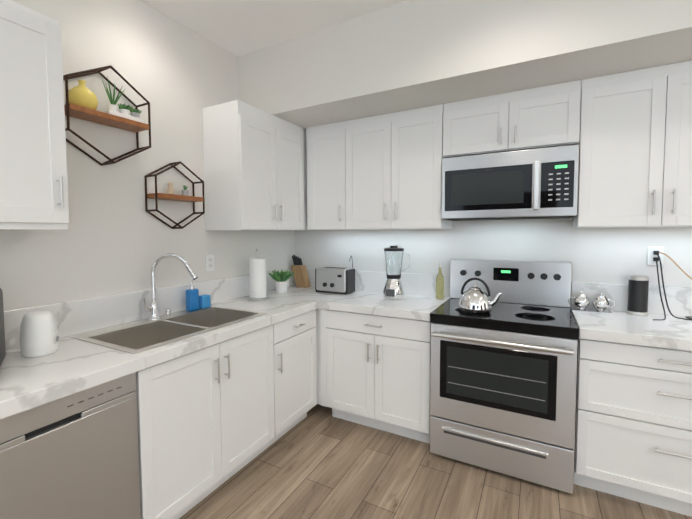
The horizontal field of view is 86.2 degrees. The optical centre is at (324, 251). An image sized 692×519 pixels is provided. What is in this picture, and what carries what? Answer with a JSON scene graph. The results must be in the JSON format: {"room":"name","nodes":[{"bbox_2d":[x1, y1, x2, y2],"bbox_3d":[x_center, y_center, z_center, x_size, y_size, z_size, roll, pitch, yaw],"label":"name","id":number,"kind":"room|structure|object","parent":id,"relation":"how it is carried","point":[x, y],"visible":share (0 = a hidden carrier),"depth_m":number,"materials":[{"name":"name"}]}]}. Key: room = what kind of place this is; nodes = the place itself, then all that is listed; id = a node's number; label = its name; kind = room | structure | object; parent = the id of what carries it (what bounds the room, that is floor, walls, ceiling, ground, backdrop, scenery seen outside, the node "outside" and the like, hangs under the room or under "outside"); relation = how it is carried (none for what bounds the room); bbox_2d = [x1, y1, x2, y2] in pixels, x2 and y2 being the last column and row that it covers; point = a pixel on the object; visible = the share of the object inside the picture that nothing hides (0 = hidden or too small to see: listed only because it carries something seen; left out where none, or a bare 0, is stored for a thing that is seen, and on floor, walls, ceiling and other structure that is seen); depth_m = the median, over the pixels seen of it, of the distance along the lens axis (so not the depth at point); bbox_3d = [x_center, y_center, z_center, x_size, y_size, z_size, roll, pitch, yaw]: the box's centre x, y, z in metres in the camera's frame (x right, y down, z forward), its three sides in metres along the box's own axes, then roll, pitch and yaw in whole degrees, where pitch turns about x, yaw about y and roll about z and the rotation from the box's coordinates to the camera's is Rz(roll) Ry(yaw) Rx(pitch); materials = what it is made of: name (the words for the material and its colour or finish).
{"room":"kitchen","nodes":[
{"label":"kitchen","id":0,"kind":"room"},
{"bbox_2d":[0,0,294,310],"bbox_3d":[-1.638,-0.026,1.355,0.120,2.780,5.440,1,3,30],"label":"wall","id":1,"kind":"structure","parent":0,"point":[115,237],"depth_m":2.13,"materials":[{"name":"paint"}]},
{"bbox_2d":[0,0,68,229],"bbox_3d":[-1.485,-0.489,1.096,0.383,0.846,1.150,1,3,30],"label":"upper cabinet","id":2,"kind":"object","parent":1,"relation":"attached to","point":[33,180],"visible":1,"depth_m":1.42,"materials":[{"name":"white wood"}]},
{"bbox_2d":[63,65,150,165],"bbox_3d":[-1.142,-0.704,1.930,0.128,0.499,0.433,1,3,30],"label":"shelf","id":3,"kind":"object","parent":1,"relation":"attached to","point":[89,114],"visible":0.85,"depth_m":1.91,"materials":[{"name":"brown metal"}]},
{"bbox_2d":[68,80,98,109],"bbox_3d":[-1.196,-0.770,1.825,0.134,0.140,0.134,1,3,30],"label":"vase","id":4,"kind":"object","parent":3,"relation":"on","point":[81,94],"visible":0.9,"depth_m":1.78,"materials":[{"name":"yellow ceramic"}]},
{"bbox_2d":[102,76,144,122],"bbox_3d":[-1.097,-0.811,2.005,0.109,0.204,0.216,1,3,30],"label":"potted plants","id":5,"kind":"object","parent":3,"relation":"on","point":[114,108],"visible":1,"depth_m":1.98,"materials":[{"name":"green plant"}]},
{"bbox_2d":[4,268,295,347],"bbox_3d":[-1.103,0.321,2.150,0.020,0.170,3.318,1,3,30],"label":"backsplash","id":6,"kind":"structure","parent":1,"relation":"attached to","point":[97,312],"depth_m":2.07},
{"bbox_2d":[144,161,204,228],"bbox_3d":[-0.932,-0.350,2.326,0.108,0.419,0.364,1,3,30],"label":"shelf","id":7,"kind":"object","parent":1,"relation":"attached to","point":[156,196],"visible":1,"depth_m":2.28,"materials":[{"name":"brown metal"}]},
{"bbox_2d":[166,182,174,193],"bbox_3d":[-0.955,-0.390,2.291,0.048,0.080,0.048,1,3,30],"label":"figurine","id":8,"kind":"object","parent":7,"relation":"on","point":[170,189],"visible":0.88,"depth_m":2.28,"materials":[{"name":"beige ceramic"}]},
{"bbox_2d":[182,185,188,195],"bbox_3d":[-0.900,-0.393,2.386,0.044,0.076,0.045,1,3,30],"label":"plant pot","id":9,"kind":"object","parent":7,"relation":"on","point":[185,191],"visible":0.9,"depth_m":2.37,"materials":[{"name":"grey ceramic"}]},
{"bbox_2d":[206,254,213,270],"bbox_3d":[-0.818,0.083,2.644,0.008,0.116,0.074,1,3,30],"label":"electrical outlet","id":10,"kind":"object","parent":1,"relation":"attached to","point":[209,262],"visible":1,"depth_m":2.64,"materials":[{"name":"white plastic"}]},
{"bbox_2d":[202,100,306,230],"bbox_3d":[-0.398,-0.592,2.967,0.383,0.846,1.113,1,3,30],"label":"upper cabinet","id":11,"kind":"object","parent":1,"relation":"attached to","point":[255,170],"visible":0.98,"depth_m":2.56,"materials":[{"name":"white wood"}]},
{"bbox_2d":[140,0,408,55],"bbox_3d":[0.654,-1.419,-0.052,5.440,0.120,5.440,1,3,30],"label":"ceiling","id":12,"kind":"structure","parent":0,"point":[237,27],"depth_m":2.32,"materials":[{"name":"paint"}]},
{"bbox_2d":[237,0,691,128],"bbox_3d":[1.769,-1.220,1.881,5.200,0.491,0.760,1,3,30],"label":"soffit beam","id":13,"kind":"structure","parent":12,"relation":"attached to","point":[410,55],"depth_m":2.11,"materials":[{"name":"paint"}]},
{"bbox_2d":[179,404,691,518],"bbox_3d":[0.672,1.477,0.097,5.440,0.120,5.440,1,3,30],"label":"floor","id":14,"kind":"structure","parent":0,"point":[319,461],"depth_m":2.05,"materials":[{"name":"brown wood"}]},
{"bbox_2d":[196,312,311,459],"bbox_3d":[-0.465,0.895,2.687,0.608,0.788,0.573,1,3,30],"label":"base cabinet","id":15,"kind":"object","parent":14,"relation":"on","point":[232,380],"depth_m":2.25,"materials":[{"name":"white wood"}]},
{"bbox_2d":[308,308,430,443],"bbox_3d":[0.440,0.848,2.814,0.870,0.858,0.673,1,3,30],"label":"base cabinet","id":16,"kind":"object","parent":14,"relation":"on","point":[372,369],"depth_m":2.56,"materials":[{"name":"white wood"}]},
{"bbox_2d":[0,284,339,419],"bbox_3d":[-0.837,0.439,2.002,0.633,0.055,3.318,1,3,30],"label":"countertop","id":17,"kind":"structure","parent":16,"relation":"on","point":[26,383],"depth_m":1.52,"materials":[{"name":"white stone"}]},
{"bbox_2d":[0,288,5,365],"bbox_3d":[-1.302,0.296,1.280,0.260,0.308,0.355,-2,4,-35],"label":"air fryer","id":18,"kind":"object","parent":17,"relation":"on","point":[2,344],"visible":1,"depth_m":1.43,"materials":[{"name":"black plastic"}]},
{"bbox_2d":[20,310,59,357],"bbox_3d":[-1.211,0.345,1.567,0.134,0.180,0.132,1,3,30],"label":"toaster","id":19,"kind":"object","parent":17,"relation":"on","point":[39,336],"visible":1,"depth_m":1.52,"materials":[{"name":"white plastic"}]},
{"bbox_2d":[0,372,140,518],"bbox_3d":[-1.175,0.923,1.433,0.583,0.841,0.598,1,3,30],"label":"dishwasher","id":20,"kind":"object","parent":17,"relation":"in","point":[74,456],"visible":0.9,"depth_m":1.33,"materials":[{"name":"grey metal"}]},
{"bbox_2d":[165,308,170,316],"bbox_3d":[-0.950,0.372,2.245,0.032,0.047,0.032,1,3,30],"label":"air gap","id":21,"kind":"object","parent":17,"relation":"in","point":[167,312],"visible":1,"depth_m":2.23,"materials":[{"name":"silver metal"}]},
{"bbox_2d":[72,304,267,399],"bbox_3d":[-0.806,0.505,2.076,0.524,0.203,0.894,1,3,30],"label":"sink","id":22,"kind":"object","parent":17,"relation":"in","point":[137,335],"depth_m":1.98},
{"bbox_2d":[143,253,197,320],"bbox_3d":[-0.902,0.206,2.148,0.232,0.388,0.238,1,3,30],"label":"faucet","id":23,"kind":"object","parent":17,"relation":"on","point":[152,309],"visible":1,"depth_m":2.15,"materials":[{"name":"silver metal"}]},
{"bbox_2d":[186,280,198,310],"bbox_3d":[-0.851,0.284,2.397,0.072,0.206,0.070,1,3,30],"label":"soap dispenser","id":24,"kind":"object","parent":17,"relation":"on","point":[192,298],"visible":0.98,"depth_m":2.38,"materials":[{"name":"blue plastic"}]},
{"bbox_2d":[199,294,210,308],"bbox_3d":[-0.808,0.339,2.485,0.050,0.085,0.070,1,3,30],"label":"sponge holder","id":25,"kind":"object","parent":17,"relation":"on","point":[204,301],"visible":0.85,"depth_m":2.46,"materials":[{"name":"blue plastic"}]},
{"bbox_2d":[247,248,268,300],"bbox_3d":[-0.508,0.172,2.816,0.170,0.389,0.170,1,3,30],"label":"paper towel holder","id":26,"kind":"object","parent":17,"relation":"on","point":[257,277],"visible":1,"depth_m":2.76,"materials":[{"name":"white paper"}]},
{"bbox_2d":[269,270,293,293],"bbox_3d":[-0.359,0.256,3.109,0.220,0.190,0.223,1,3,30],"label":"succulent pot","id":27,"kind":"object","parent":17,"relation":"on","point":[281,277],"visible":1,"depth_m":3.07,"materials":[{"name":"white ceramic"}]},
{"bbox_2d":[291,255,310,287],"bbox_3d":[-0.217,0.183,3.441,0.170,0.300,0.090,1,3,30],"label":"knife block","id":28,"kind":"object","parent":17,"relation":"on","point":[300,274],"visible":1,"depth_m":3.41,"materials":[{"name":"brown wood"}]},
{"bbox_2d":[315,267,354,294],"bbox_3d":[0.088,0.244,3.129,0.308,0.206,0.190,1,3,30],"label":"toaster","id":29,"kind":"object","parent":17,"relation":"on","point":[337,280],"visible":1,"depth_m":3.06,"materials":[{"name":"silver metal"}]},
{"bbox_2d":[316,288,449,319],"bbox_3d":[0.465,0.390,2.798,0.829,0.055,0.633,1,3,30],"label":"countertop","id":30,"kind":"structure","parent":16,"relation":"on","point":[357,301],"depth_m":2.65,"materials":[{"name":"white stone"}]},
{"bbox_2d":[383,246,409,298],"bbox_3d":[0.554,0.158,2.834,0.212,0.402,0.173,1,3,30],"label":"blender","id":31,"kind":"object","parent":30,"relation":"on","point":[393,288],"visible":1,"depth_m":2.79,"materials":[{"name":"silver metal"}]},
{"bbox_2d":[436,261,443,299],"bbox_3d":[0.870,0.215,2.771,0.060,0.290,0.060,1,3,30],"label":"oil bottle","id":32,"kind":"object","parent":30,"relation":"on","point":[440,286],"visible":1,"depth_m":2.75,"materials":[{"name":"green glass"}]},
{"bbox_2d":[430,259,578,493],"bbox_3d":[1.137,0.688,2.370,0.766,1.214,0.707,1,3,30],"label":"stove","id":33,"kind":"object","parent":14,"relation":"on","point":[503,378],"visible":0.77,"depth_m":2.15,"materials":[{"name":"silver metal"}]},
{"bbox_2d":[458,277,501,313],"bbox_3d":[0.979,0.272,2.318,0.255,0.213,0.200,1,3,30],"label":"kettle","id":34,"kind":"object","parent":33,"relation":"on","point":[474,299],"visible":1,"depth_m":2.27,"materials":[{"name":"silver metal"}]},
{"bbox_2d":[573,332,691,516],"bbox_3d":[1.869,0.880,2.024,0.846,0.858,0.608,1,3,30],"label":"base cabinet","id":35,"kind":"object","parent":14,"relation":"on","point":[633,417],"depth_m":1.86,"materials":[{"name":"white wood"}]},
{"bbox_2d":[572,308,691,351],"bbox_3d":[2.180,0.431,1.805,1.586,0.055,0.633,1,3,30],"label":"countertop","id":36,"kind":"structure","parent":35,"relation":"on","point":[672,332],"depth_m":1.91,"materials":[{"name":"white stone"}]},
{"bbox_2d":[568,291,614,313],"bbox_3d":[1.692,0.317,2.340,0.247,0.122,0.120,1,3,30],"label":"creamer","id":37,"kind":"object","parent":36,"relation":"on","point":[600,302],"visible":1,"depth_m":2.32,"materials":[{"name":"silver metal"}]},
{"bbox_2d":[626,275,649,315],"bbox_3d":[1.897,0.263,2.230,0.104,0.238,0.104,1,3,30],"label":"speaker","id":38,"kind":"object","parent":36,"relation":"on","point":[638,288],"visible":1,"depth_m":2.19,"materials":[{"name":"black metal"}]},
{"bbox_2d":[295,218,691,307],"bbox_3d":[2.049,-0.096,2.290,5.320,2.780,0.120,1,3,30],"label":"wall","id":39,"kind":"structure","parent":0,"point":[607,255],"depth_m":2.61,"materials":[{"name":"paint"}]},
{"bbox_2d":[306,120,353,229],"bbox_3d":[0.118,-0.602,3.105,0.430,0.846,0.356,1,3,30],"label":"upper cabinet","id":40,"kind":"object","parent":39,"relation":"attached to","point":[329,147],"depth_m":2.95,"materials":[{"name":"white wood"}]},
{"bbox_2d":[354,103,451,229],"bbox_3d":[0.546,-0.592,2.858,0.794,0.846,0.356,1,3,30],"label":"upper cabinet","id":41,"kind":"object","parent":39,"relation":"attached to","point":[398,155],"depth_m":2.66,"materials":[{"name":"white wood"}]},
{"bbox_2d":[307,268,691,315],"bbox_3d":[1.376,0.281,2.618,3.798,0.170,0.020,1,3,30],"label":"backsplash","id":42,"kind":"structure","parent":39,"relation":"attached to","point":[679,300],"depth_m":2.40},
{"bbox_2d":[442,80,577,157],"bbox_3d":[1.221,-0.820,2.453,0.767,0.358,0.356,1,3,30],"label":"upper cabinet","id":43,"kind":"object","parent":39,"relation":"attached to","point":[545,116],"depth_m":2.28,"materials":[{"name":"white wood"}]},
{"bbox_2d":[441,144,578,220],"bbox_3d":[1.207,-0.419,2.445,0.762,0.411,0.413,1,3,30],"label":"microwave","id":44,"kind":"object","parent":43,"relation":"attached to","point":[539,183],"visible":1,"depth_m":2.27,"materials":[{"name":"grey metal"}]},
{"bbox_2d":[573,60,691,227],"bbox_3d":[1.900,-0.560,2.073,0.795,0.846,0.356,1,3,30],"label":"upper cabinet","id":45,"kind":"object","parent":39,"relation":"attached to","point":[629,133],"depth_m":2.00,"materials":[{"name":"white wood"}]},
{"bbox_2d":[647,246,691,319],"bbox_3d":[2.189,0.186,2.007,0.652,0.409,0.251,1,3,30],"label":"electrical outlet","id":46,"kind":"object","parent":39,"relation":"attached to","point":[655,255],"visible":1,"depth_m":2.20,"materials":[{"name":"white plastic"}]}
]}

